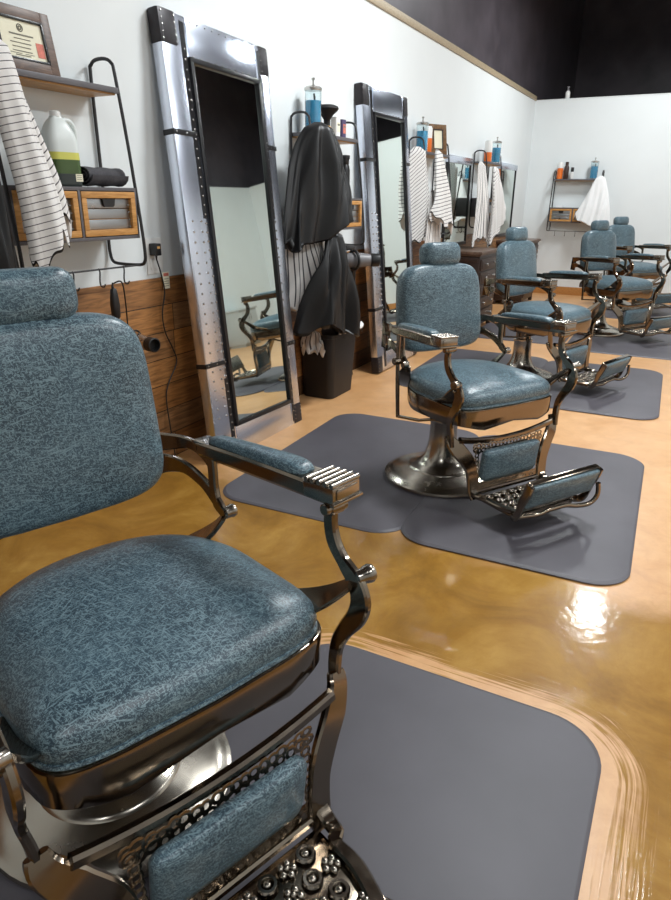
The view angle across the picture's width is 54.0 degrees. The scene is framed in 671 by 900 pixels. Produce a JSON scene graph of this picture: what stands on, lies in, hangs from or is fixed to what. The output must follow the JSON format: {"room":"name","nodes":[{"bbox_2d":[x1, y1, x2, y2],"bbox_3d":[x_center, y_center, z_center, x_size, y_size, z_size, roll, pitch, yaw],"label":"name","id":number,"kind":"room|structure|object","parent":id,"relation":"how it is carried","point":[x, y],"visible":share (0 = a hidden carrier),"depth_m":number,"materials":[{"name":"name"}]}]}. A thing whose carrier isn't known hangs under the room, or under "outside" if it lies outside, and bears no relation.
{"room":"salon","nodes":[
{"label":"salon","id":0,"kind":"room"},
{"bbox_2d":[0,0,535,288],"bbox_3d":[-0.503,-1.596,4.203,0.120,2.765,14.940,11,23,25],"label":"wall","id":1,"kind":"structure","parent":0,"point":[341,44],"depth_m":4.01,"materials":[{"name":"white paint"}]},
{"bbox_2d":[0,57,146,291],"bbox_3d":[-1.124,-1.134,2.686,0.235,0.928,0.675,11,23,25],"label":"shelf","id":2,"kind":"object","parent":1,"relation":"attached to","point":[96,213],"visible":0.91,"depth_m":2.77,"materials":[{"name":"grey metal"}]},
{"bbox_2d":[0,182,19,268],"bbox_3d":[-1.231,-0.849,2.265,0.138,0.800,0.228,11,23,25],"label":"cape","id":3,"kind":"object","parent":2,"relation":"hanging from","point":[8,256],"visible":0.49,"depth_m":2.33,"materials":[{"name":"black fabric"}]},
{"bbox_2d":[0,2,60,76],"bbox_3d":[-1.172,-1.531,2.461,0.055,0.219,0.285,11,23,25],"label":"frame","id":4,"kind":"object","parent":2,"relation":"on","point":[27,35],"visible":0.77,"depth_m":2.48,"materials":[{"name":"brown wood"}]},
{"bbox_2d":[35,43,45,58],"bbox_3d":[-1.130,-1.529,2.527,0.001,0.050,0.034,1,19,29],"label":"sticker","id":5,"kind":"object","parent":4,"relation":"in","point":[40,48],"depth_m":2.53,"materials":[{"name":"red paper"}]},
{"bbox_2d":[0,39,69,266],"bbox_3d":[-1.093,-1.024,2.348,0.202,0.811,0.136,-6,22,-18],"label":"cape","id":6,"kind":"object","parent":2,"relation":"hanging from","point":[45,226],"visible":0.98,"depth_m":2.33,"materials":[{"name":"white fabric"}]},
{"bbox_2d":[25,99,71,238],"bbox_3d":[-1.123,-1.124,2.436,0.245,0.668,0.095,-19,28,-41],"label":"cape","id":7,"kind":"object","parent":2,"relation":"hanging from","point":[60,191],"visible":0.16,"depth_m":2.53,"materials":[{"name":"white fabric"}]},
{"bbox_2d":[40,110,82,186],"bbox_3d":[-1.110,-1.218,2.669,0.114,0.280,0.154,17,26,36],"label":"plastic jug","id":8,"kind":"object","parent":2,"relation":"on","point":[60,140],"visible":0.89,"depth_m":2.63,"materials":[{"name":"white plastic"}]},
{"bbox_2d":[81,166,128,186],"bbox_3d":[-1.013,-1.183,2.853,0.112,0.079,0.220,9,23,22],"label":"rolled towel","id":9,"kind":"object","parent":2,"relation":"on","point":[97,176],"visible":0.96,"depth_m":2.82,"materials":[{"name":"grey fabric"}]},
{"bbox_2d":[110,283,120,319],"bbox_3d":[-0.986,-0.658,2.946,0.032,0.178,0.040,11,23,25],"label":"hair clipper","id":10,"kind":"object","parent":2,"relation":"hanging from","point":[114,299],"visible":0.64,"depth_m":2.93,"materials":[{"name":"black plastic"}]},
{"bbox_2d":[113,280,127,323],"bbox_3d":[-0.983,-0.650,3.088,0.035,0.304,0.262,-1,21,-4],"label":"cord","id":11,"kind":"object","parent":10,"relation":"attached to","point":[118,280],"visible":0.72,"depth_m":3.04,"materials":[{"name":"black plastic"}]},
{"bbox_2d":[145,237,163,274],"bbox_3d":[-0.934,-1.001,3.402,0.011,0.180,0.115,11,23,25],"label":"power outlet","id":12,"kind":"object","parent":1,"relation":"attached to","point":[152,266],"visible":0.74,"depth_m":3.39,"materials":[{"name":"white plastic"}]},
{"bbox_2d":[149,252,155,269],"bbox_3d":[-0.941,-0.990,3.386,0.006,0.125,0.036,11,23,25],"label":"socket","id":13,"kind":"object","parent":12,"relation":"attached to","point":[152,260],"depth_m":3.39,"materials":[{"name":"white plastic"}]},
{"bbox_2d":[149,243,161,258],"bbox_3d":[-0.919,-1.015,3.364,0.048,0.077,0.042,11,23,25],"label":"plug adaptor","id":14,"kind":"object","parent":12,"relation":"attached to","point":[154,248],"visible":1,"depth_m":3.35,"materials":[{"name":"black plastic"}]},
{"bbox_2d":[156,259,176,455],"bbox_3d":[-0.907,-0.485,3.595,0.042,1.079,0.124,4,21,10],"label":"cord","id":15,"kind":"object","parent":1,"relation":"attached to","point":[156,259],"visible":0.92,"depth_m":3.60,"materials":[{"name":"black plastic"}]},
{"bbox_2d":[162,272,169,288],"bbox_3d":[-0.892,-0.894,3.473,0.004,0.085,0.050,11,23,25],"label":"tag","id":16,"kind":"object","parent":15,"relation":"attached to","point":[165,275],"visible":1,"depth_m":3.47,"materials":[{"name":"beige paper"}]},
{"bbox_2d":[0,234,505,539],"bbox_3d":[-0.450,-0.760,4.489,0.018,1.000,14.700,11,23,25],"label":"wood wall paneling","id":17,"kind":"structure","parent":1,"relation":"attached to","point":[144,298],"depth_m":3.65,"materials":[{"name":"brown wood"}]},
{"bbox_2d":[290,111,364,245],"bbox_3d":[-0.037,-1.835,4.642,0.235,0.928,0.695,11,23,25],"label":"shelf","id":18,"kind":"object","parent":1,"relation":"attached to","point":[357,203],"visible":0.31,"depth_m":4.82,"materials":[{"name":"grey metal"}]},
{"bbox_2d":[282,223,323,311],"bbox_3d":[-0.246,-1.134,4.436,0.442,0.764,0.096,-9,23,-24],"label":"cape","id":19,"kind":"object","parent":18,"relation":"hanging from","point":[301,266],"visible":0.23,"depth_m":4.41,"materials":[{"name":"white fabric"}]},
{"bbox_2d":[304,77,321,125],"bbox_3d":[-0.145,-2.238,4.285,0.116,0.325,0.116,11,23,25],"label":"jar","id":20,"kind":"object","parent":18,"relation":"on","point":[312,92],"visible":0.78,"depth_m":4.24,"materials":[{"name":"clear glass"}]},
{"bbox_2d":[283,122,353,252],"bbox_3d":[-0.102,-1.678,4.230,0.578,0.778,0.214,-11,24,-27],"label":"cape","id":21,"kind":"object","parent":18,"relation":"hanging from","point":[318,198],"visible":0.98,"depth_m":4.19,"materials":[{"name":"black fabric"}]},
{"bbox_2d":[293,233,359,336],"bbox_3d":[-0.010,-1.102,4.471,0.218,0.744,0.582,19,28,40],"label":"cape","id":22,"kind":"object","parent":18,"relation":"hanging from","point":[330,299],"visible":0.96,"depth_m":4.41,"materials":[{"name":"black fabric"}]},
{"bbox_2d":[321,104,338,126],"bbox_3d":[-0.058,-2.236,4.466,0.160,0.192,0.159,11,23,25],"label":"brush","id":23,"kind":"object","parent":18,"relation":"on","point":[327,110],"visible":0.62,"depth_m":4.41,"materials":[{"name":"black plastic"}]},
{"bbox_2d":[331,117,339,135],"bbox_3d":[0.000,-2.244,4.582,0.051,0.125,0.062,11,23,25],"label":"product box","id":24,"kind":"object","parent":18,"relation":"on","point":[335,121],"visible":0.68,"depth_m":4.55,"materials":[{"name":"white cardboard"}]},
{"bbox_2d":[340,119,345,136],"bbox_3d":[0.042,-2.268,4.657,0.051,0.118,0.060,11,23,25],"label":"product box","id":25,"kind":"object","parent":18,"relation":"on","point":[342,121],"visible":0.61,"depth_m":4.63,"materials":[{"name":"cardboard"}]},
{"bbox_2d":[343,155,349,182],"bbox_3d":[0.071,-2.002,4.827,0.068,0.293,0.068,11,23,25],"label":"bottle","id":26,"kind":"object","parent":18,"relation":"on","point":[346,158],"visible":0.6,"depth_m":4.78,"materials":[{"name":"black plastic"}]},
{"bbox_2d":[345,244,360,270],"bbox_3d":[0.104,-1.364,4.687,0.183,0.178,0.140,11,23,25],"label":"holder","id":27,"kind":"object","parent":18,"relation":"attached to","point":[351,248],"visible":0.65,"depth_m":4.65,"materials":[{"name":"black plastic"}]},
{"bbox_2d":[347,253,380,282],"bbox_3d":[0.177,-1.309,4.761,0.271,0.232,0.159,-3,21,-9],"label":"hair dryer","id":28,"kind":"object","parent":27,"relation":"hanging from","point":[373,259],"visible":0.72,"depth_m":4.68,"materials":[{"name":"grey plastic"}]},
{"bbox_2d":[408,136,450,241],"bbox_3d":[0.921,-2.486,6.352,0.235,0.928,0.695,11,23,25],"label":"shelf","id":29,"kind":"object","parent":1,"relation":"attached to","point":[431,155],"visible":0.19,"depth_m":6.47,"materials":[{"name":"grey metal"}]},
{"bbox_2d":[409,146,428,242],"bbox_3d":[0.732,-2.249,6.018,0.275,0.954,0.060,-5,22,-15],"label":"cape","id":30,"kind":"object","parent":29,"relation":"hanging from","point":[419,187],"visible":0.71,"depth_m":5.98,"materials":[{"name":"white fabric"}]},
{"bbox_2d":[416,116,428,150],"bbox_3d":[0.787,-2.864,5.976,0.116,0.290,0.116,11,23,25],"label":"jar","id":31,"kind":"object","parent":29,"relation":"on","point":[422,127],"visible":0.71,"depth_m":5.94,"materials":[{"name":"clear glass"}]},
{"bbox_2d":[427,126,432,151],"bbox_3d":[0.854,-2.869,6.088,0.076,0.222,0.076,11,23,25],"label":"bottle","id":32,"kind":"object","parent":29,"relation":"on","point":[430,129],"visible":0.36,"depth_m":6.06,"materials":[{"name":"orange plastic"}]},
{"bbox_2d":[425,190,440,242],"bbox_3d":[0.932,-2.044,6.260,0.052,0.787,0.531,11,23,25],"label":"cape","id":33,"kind":"object","parent":29,"relation":"hanging from","point":[433,231],"visible":0.39,"depth_m":6.13,"materials":[{"name":"white fabric"}]},
{"bbox_2d":[429,124,446,154],"bbox_3d":[0.988,-3.002,6.372,0.210,0.269,0.058,-12,24,-29],"label":"picture frame","id":34,"kind":"object","parent":29,"relation":"on","point":[439,134],"visible":0.77,"depth_m":6.37,"materials":[{"name":"brown wood"}]},
{"bbox_2d":[429,150,452,234],"bbox_3d":[1.006,-2.378,6.121,0.153,0.742,0.504,11,23,25],"label":"cape","id":35,"kind":"object","parent":29,"relation":"hanging from","point":[441,210],"visible":1,"depth_m":6.00,"materials":[{"name":"white fabric"}]},
{"bbox_2d":[367,0,536,100],"bbox_3d":[-0.490,-2.915,3.698,0.150,0.060,14.700,11,23,25],"label":"trim","id":36,"kind":"structure","parent":1,"relation":"attached to","point":[381,4],"depth_m":6.25,"materials":[{"name":"beige wood"}]},
{"bbox_2d":[441,154,472,244],"bbox_3d":[1.359,-2.774,7.373,0.044,0.932,0.840,11,23,25],"label":"framed mirror","id":37,"kind":"object","parent":1,"relation":"attached to","point":[460,167],"visible":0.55,"depth_m":7.41,"materials":[{"name":"silver metal"}]},
{"bbox_2d":[469,150,501,227],"bbox_3d":[1.862,-3.130,8.031,0.235,0.928,0.675,11,23,25],"label":"shelf","id":38,"kind":"object","parent":1,"relation":"attached to","point":[486,163],"visible":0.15,"depth_m":7.84,"materials":[{"name":"grey metal"}]},
{"bbox_2d":[471,161,489,247],"bbox_3d":[1.664,-2.791,7.503,0.104,0.908,0.684,11,23,25],"label":"cape","id":39,"kind":"object","parent":38,"relation":"hanging from","point":[481,224],"visible":0.99,"depth_m":7.42,"materials":[{"name":"white fabric"}]},
{"bbox_2d":[484,140,492,161],"bbox_3d":[1.780,-3.483,7.678,0.088,0.228,0.088,11,23,25],"label":"bottle","id":40,"kind":"object","parent":38,"relation":"on","point":[488,144],"visible":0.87,"depth_m":7.64,"materials":[{"name":"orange plastic"}]},
{"bbox_2d":[491,137,501,162],"bbox_3d":[1.947,-3.625,7.966,0.116,0.290,0.116,11,23,25],"label":"jar","id":41,"kind":"object","parent":38,"relation":"on","point":[496,148],"visible":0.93,"depth_m":7.93,"materials":[{"name":"clear glass"}]},
{"bbox_2d":[487,167,505,247],"bbox_3d":[1.910,-2.853,7.786,0.148,0.910,0.593,11,23,25],"label":"cape","id":42,"kind":"object","parent":38,"relation":"hanging from","point":[498,207],"visible":1,"depth_m":7.65,"materials":[{"name":"white fabric"}]},
{"bbox_2d":[489,162,517,236],"bbox_3d":[2.294,-3.423,9.036,0.044,0.932,1.170,11,23,25],"label":"framed mirror","id":43,"kind":"object","parent":1,"relation":"attached to","point":[509,171],"visible":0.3,"depth_m":9.22,"materials":[{"name":"silver metal"}]},
{"bbox_2d":[0,293,670,899],"bbox_3d":[1.894,0.213,3.545,5.720,0.100,15.100,11,23,25],"label":"floor","id":44,"kind":"structure","parent":0,"point":[597,658],"depth_m":2.47,"materials":[{"name":"concrete"}]},
{"bbox_2d":[0,873,43,899],"bbox_3d":[-0.894,0.779,1.844,1.000,0.010,1.570,11,23,25],"label":"floor mat","id":45,"kind":"object","parent":44,"relation":"on","point":[9,890],"visible":0.02,"depth_m":1.41,"materials":[{"name":"grey rubber"}]},
{"bbox_2d":[0,266,391,899],"bbox_3d":[-0.314,0.331,1.266,0.836,1.245,1.223,-18,28,-40],"label":"barber chair","id":46,"kind":"object","parent":45,"relation":"on","point":[126,665],"visible":1,"depth_m":1.35,"materials":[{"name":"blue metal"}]},
{"bbox_2d":[147,5,301,443],"bbox_3d":[-0.554,-1.129,3.767,0.328,2.251,0.983,11,23,26],"label":"leaning mirror","id":47,"kind":"object","parent":44,"relation":"on","point":[214,93],"visible":0.92,"depth_m":3.63,"materials":[{"name":"silver metal"}]},
{"bbox_2d":[300,333,355,398],"bbox_3d":[-0.056,-0.672,4.995,0.306,0.482,0.437,11,23,25],"label":"trash bin","id":48,"kind":"object","parent":44,"relation":"on","point":[329,376],"visible":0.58,"depth_m":4.87,"materials":[{"name":"plastic"}]},
{"bbox_2d":[300,331,324,357],"bbox_3d":[-0.169,-0.763,4.743,0.206,0.195,0.038,11,23,25],"label":"striped cloth","id":49,"kind":"object","parent":48,"relation":"hanging from","point":[312,343],"visible":0.88,"depth_m":4.74,"materials":[{"name":"white fabric"}]},
{"bbox_2d":[321,328,361,338],"bbox_3d":[0.053,-0.919,4.980,0.217,0.088,0.357,11,23,25],"label":"trash bag","id":50,"kind":"object","parent":48,"relation":"on","point":[329,331],"visible":0.21,"depth_m":4.85,"materials":[{"name":"plastic"}]},
{"bbox_2d":[223,413,477,532],"bbox_3d":[0.164,0.057,3.754,1.000,0.010,1.560,10,23,24],"label":"floor mat","id":51,"kind":"object","parent":44,"relation":"on","point":[363,444],"visible":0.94,"depth_m":3.63,"materials":[{"name":"grey rubber"}]},
{"bbox_2d":[381,242,602,521],"bbox_3d":[0.733,-0.350,3.156,0.836,1.185,1.094,-11,24,-28],"label":"barber chair","id":52,"kind":"object","parent":51,"relation":"on","point":[438,298],"visible":1,"depth_m":3.17,"materials":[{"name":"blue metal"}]},
{"bbox_2d":[129,644,600,899],"bbox_3d":[-0.017,0.955,1.407,0.950,0.010,1.570,11,23,25],"label":"floor mat","id":53,"kind":"object","parent":44,"relation":"on","point":[445,788],"visible":0.6,"depth_m":1.68,"materials":[{"name":"grey rubber"}]},
{"bbox_2d":[354,82,416,373],"bbox_3d":[0.462,-1.832,5.625,0.287,2.202,0.908,11,23,25],"label":"leaning mirror","id":54,"kind":"object","parent":44,"relation":"on","point":[382,124],"visible":0.8,"depth_m":5.45,"materials":[{"name":"silver metal"}]},
{"bbox_2d":[400,349,547,386],"bbox_3d":[1.232,-0.694,5.744,1.000,0.010,1.570,10,23,24],"label":"floor mat","id":55,"kind":"object","parent":44,"relation":"on","point":[538,362],"visible":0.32,"depth_m":6.19,"materials":[{"name":"grey rubber"}]},
{"bbox_2d":[482,227,631,388],"bbox_3d":[1.746,-1.111,5.169,0.836,1.185,1.094,-19,28,-41],"label":"barber chair","id":56,"kind":"object","parent":55,"relation":"on","point":[516,274],"visible":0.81,"depth_m":5.18,"materials":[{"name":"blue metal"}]},
{"bbox_2d":[458,246,496,323],"bbox_3d":[1.542,-1.858,7.587,0.480,0.872,0.760,11,23,25],"label":"base cabinet","id":57,"kind":"object","parent":44,"relation":"on","point":[482,259],"visible":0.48,"depth_m":7.31,"materials":[{"name":"brown wood"}]},
{"bbox_2d":[492,238,540,303],"bbox_3d":[2.603,-2.575,9.485,0.480,0.872,0.780,11,23,25],"label":"base cabinet","id":58,"kind":"object","parent":44,"relation":"on","point":[519,298],"visible":0.26,"depth_m":9.35,"materials":[{"name":"brown wood"}]},
{"bbox_2d":[401,435,643,584],"bbox_3d":[1.019,0.213,3.359,0.970,0.010,1.560,10,23,24],"label":"floor mat","id":59,"kind":"object","parent":44,"relation":"on","point":[593,544],"visible":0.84,"depth_m":2.97,"materials":[{"name":"grey rubber"}]},
{"bbox_2d":[478,322,568,343],"bbox_3d":[2.184,-1.376,7.548,1.000,0.010,1.400,10,23,24],"label":"floor mat","id":60,"kind":"object","parent":44,"relation":"on","point":[492,327],"visible":0.08,"depth_m":7.14,"materials":[{"name":"grey rubber"}]},
{"bbox_2d":[542,361,662,419],"bbox_3d":[2.086,-0.519,5.297,0.970,0.010,1.570,10,23,24],"label":"floor mat","id":61,"kind":"object","parent":44,"relation":"on","point":[637,396],"visible":0.62,"depth_m":4.99,"materials":[{"name":"grey rubber"}]},
{"bbox_2d":[567,330,670,359],"bbox_3d":[3.113,-1.154,6.992,1.150,0.010,1.500,10,23,24],"label":"floor mat","id":62,"kind":"object","parent":44,"relation":"on","point":[658,346],"visible":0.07,"depth_m":6.76,"materials":[{"name":"grey rubber"}]},
{"bbox_2d":[570,220,670,337],"bbox_3d":[3.107,-1.819,7.052,0.836,1.185,1.094,-11,24,-28],"label":"barber chair","id":63,"kind":"object","parent":62,"relation":"on","point":[598,245],"visible":0.98,"depth_m":7.07,"materials":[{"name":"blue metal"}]},
{"bbox_2d":[605,302,670,318],"bbox_3d":[4.312,-1.847,8.834,1.300,0.010,1.600,10,23,24],"label":"floor mat","id":64,"kind":"object","parent":44,"relation":"on","point":[659,312],"visible":0.25,"depth_m":8.70,"materials":[{"name":"grey rubber"}]},
{"bbox_2d":[603,216,670,309],"bbox_3d":[4.051,-2.470,8.775,0.836,1.185,1.094,-9,23,-23],"label":"barber chair","id":65,"kind":"object","parent":64,"relation":"on","point":[625,233],"visible":0.56,"depth_m":8.78,"materials":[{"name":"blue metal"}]},
{"bbox_2d":[384,0,584,99],"bbox_3d":[0.207,-4.518,4.814,0.100,2.600,19.200,11,23,25],"label":"wall","id":66,"kind":"structure","parent":0,"point":[534,44],"depth_m":8.99,"materials":[{"name":"black paint"}]},
{"bbox_2d":[523,94,670,292],"bbox_3d":[5.343,-3.443,9.175,5.320,2.765,0.120,11,23,25],"label":"wall","id":67,"kind":"structure","parent":0,"point":[630,136],"depth_m":9.63,"materials":[{"name":"white paint"}]},
{"bbox_2d":[533,286,591,296],"bbox_3d":[5.299,-2.187,9.592,5.280,0.120,0.016,11,23,25],"label":"baseboard","id":68,"kind":"structure","parent":67,"relation":"attached to","point":[559,290],"depth_m":10.39,"materials":[{"name":"brown wood"}]},
{"bbox_2d":[546,170,604,236],"bbox_3d":[3.575,-3.683,9.854,0.695,0.928,0.235,11,23,25],"label":"shelf","id":69,"kind":"object","parent":67,"relation":"attached to","point":[555,214],"visible":0.72,"depth_m":9.89,"materials":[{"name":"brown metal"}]},
{"bbox_2d":[556,162,563,178],"bbox_3d":[3.350,-4.166,9.824,0.084,0.237,0.084,11,23,25],"label":"bottle","id":70,"kind":"object","parent":69,"relation":"on","point":[560,164],"visible":1,"depth_m":9.80,"materials":[{"name":"orange plastic"}]},
{"bbox_2d":[563,162,568,178],"bbox_3d":[3.430,-4.151,9.785,0.072,0.237,0.072,11,23,25],"label":"bottle","id":71,"kind":"object","parent":69,"relation":"on","point":[566,168],"visible":1,"depth_m":9.77,"materials":[{"name":"brown plastic"}]},
{"bbox_2d":[569,167,573,178],"bbox_3d":[3.505,-4.101,9.762,0.056,0.162,0.056,11,23,25],"label":"bottle","id":72,"kind":"object","parent":69,"relation":"on","point":[572,168],"visible":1,"depth_m":9.74,"materials":[{"name":"white plastic"}]},
{"bbox_2d":[574,176,609,225],"bbox_3d":[3.775,-3.577,9.605,0.530,0.784,0.193,11,23,25],"label":"cape","id":73,"kind":"object","parent":69,"relation":"hanging from","point":[595,206],"visible":0.9,"depth_m":9.56,"materials":[{"name":"white fabric"}]},
{"bbox_2d":[589,158,599,178],"bbox_3d":[3.776,-4.108,9.608,0.116,0.290,0.116,11,23,25],"label":"jar","id":74,"kind":"object","parent":69,"relation":"on","point":[594,164],"visible":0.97,"depth_m":9.58,"materials":[{"name":"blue glass"}]},
{"bbox_2d":[537,93,670,100],"bbox_3d":[5.356,-4.740,8.678,5.320,0.012,0.130,11,23,25],"label":"trim","id":75,"kind":"structure","parent":67,"relation":"on","point":[659,93],"depth_m":9.35,"materials":[{"name":"white paint"}]},
{"bbox_2d":[565,86,569,98],"bbox_3d":[3.385,-5.202,9.594,0.066,0.162,0.066,11,23,25],"label":"bottle","id":76,"kind":"object","parent":75,"relation":"on","point":[567,94],"visible":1,"depth_m":9.58,"materials":[{"name":"white plastic"}]},
{"bbox_2d":[573,0,670,97],"bbox_3d":[7.264,-6.712,11.559,6.200,3.200,0.100,11,23,25],"label":"wall","id":77,"kind":"structure","parent":0,"point":[625,46],"depth_m":12.26,"materials":[{"name":"black paint"}]},
{"bbox_3d":[-1.016,-0.561,3.288,0.082,0.119,0.099,11,23,25],"label":"holder","id":78,"kind":"object","parent":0,"visible":0},
{"bbox_2d":[136,333,160,351],"bbox_3d":[-0.961,-0.483,3.294,0.207,0.192,0.080,17,26,36],"label":"hair dryer","id":79,"kind":"object","parent":78,"relation":"hanging from","point":[151,344],"visible":0.56,"depth_m":3.23,"materials":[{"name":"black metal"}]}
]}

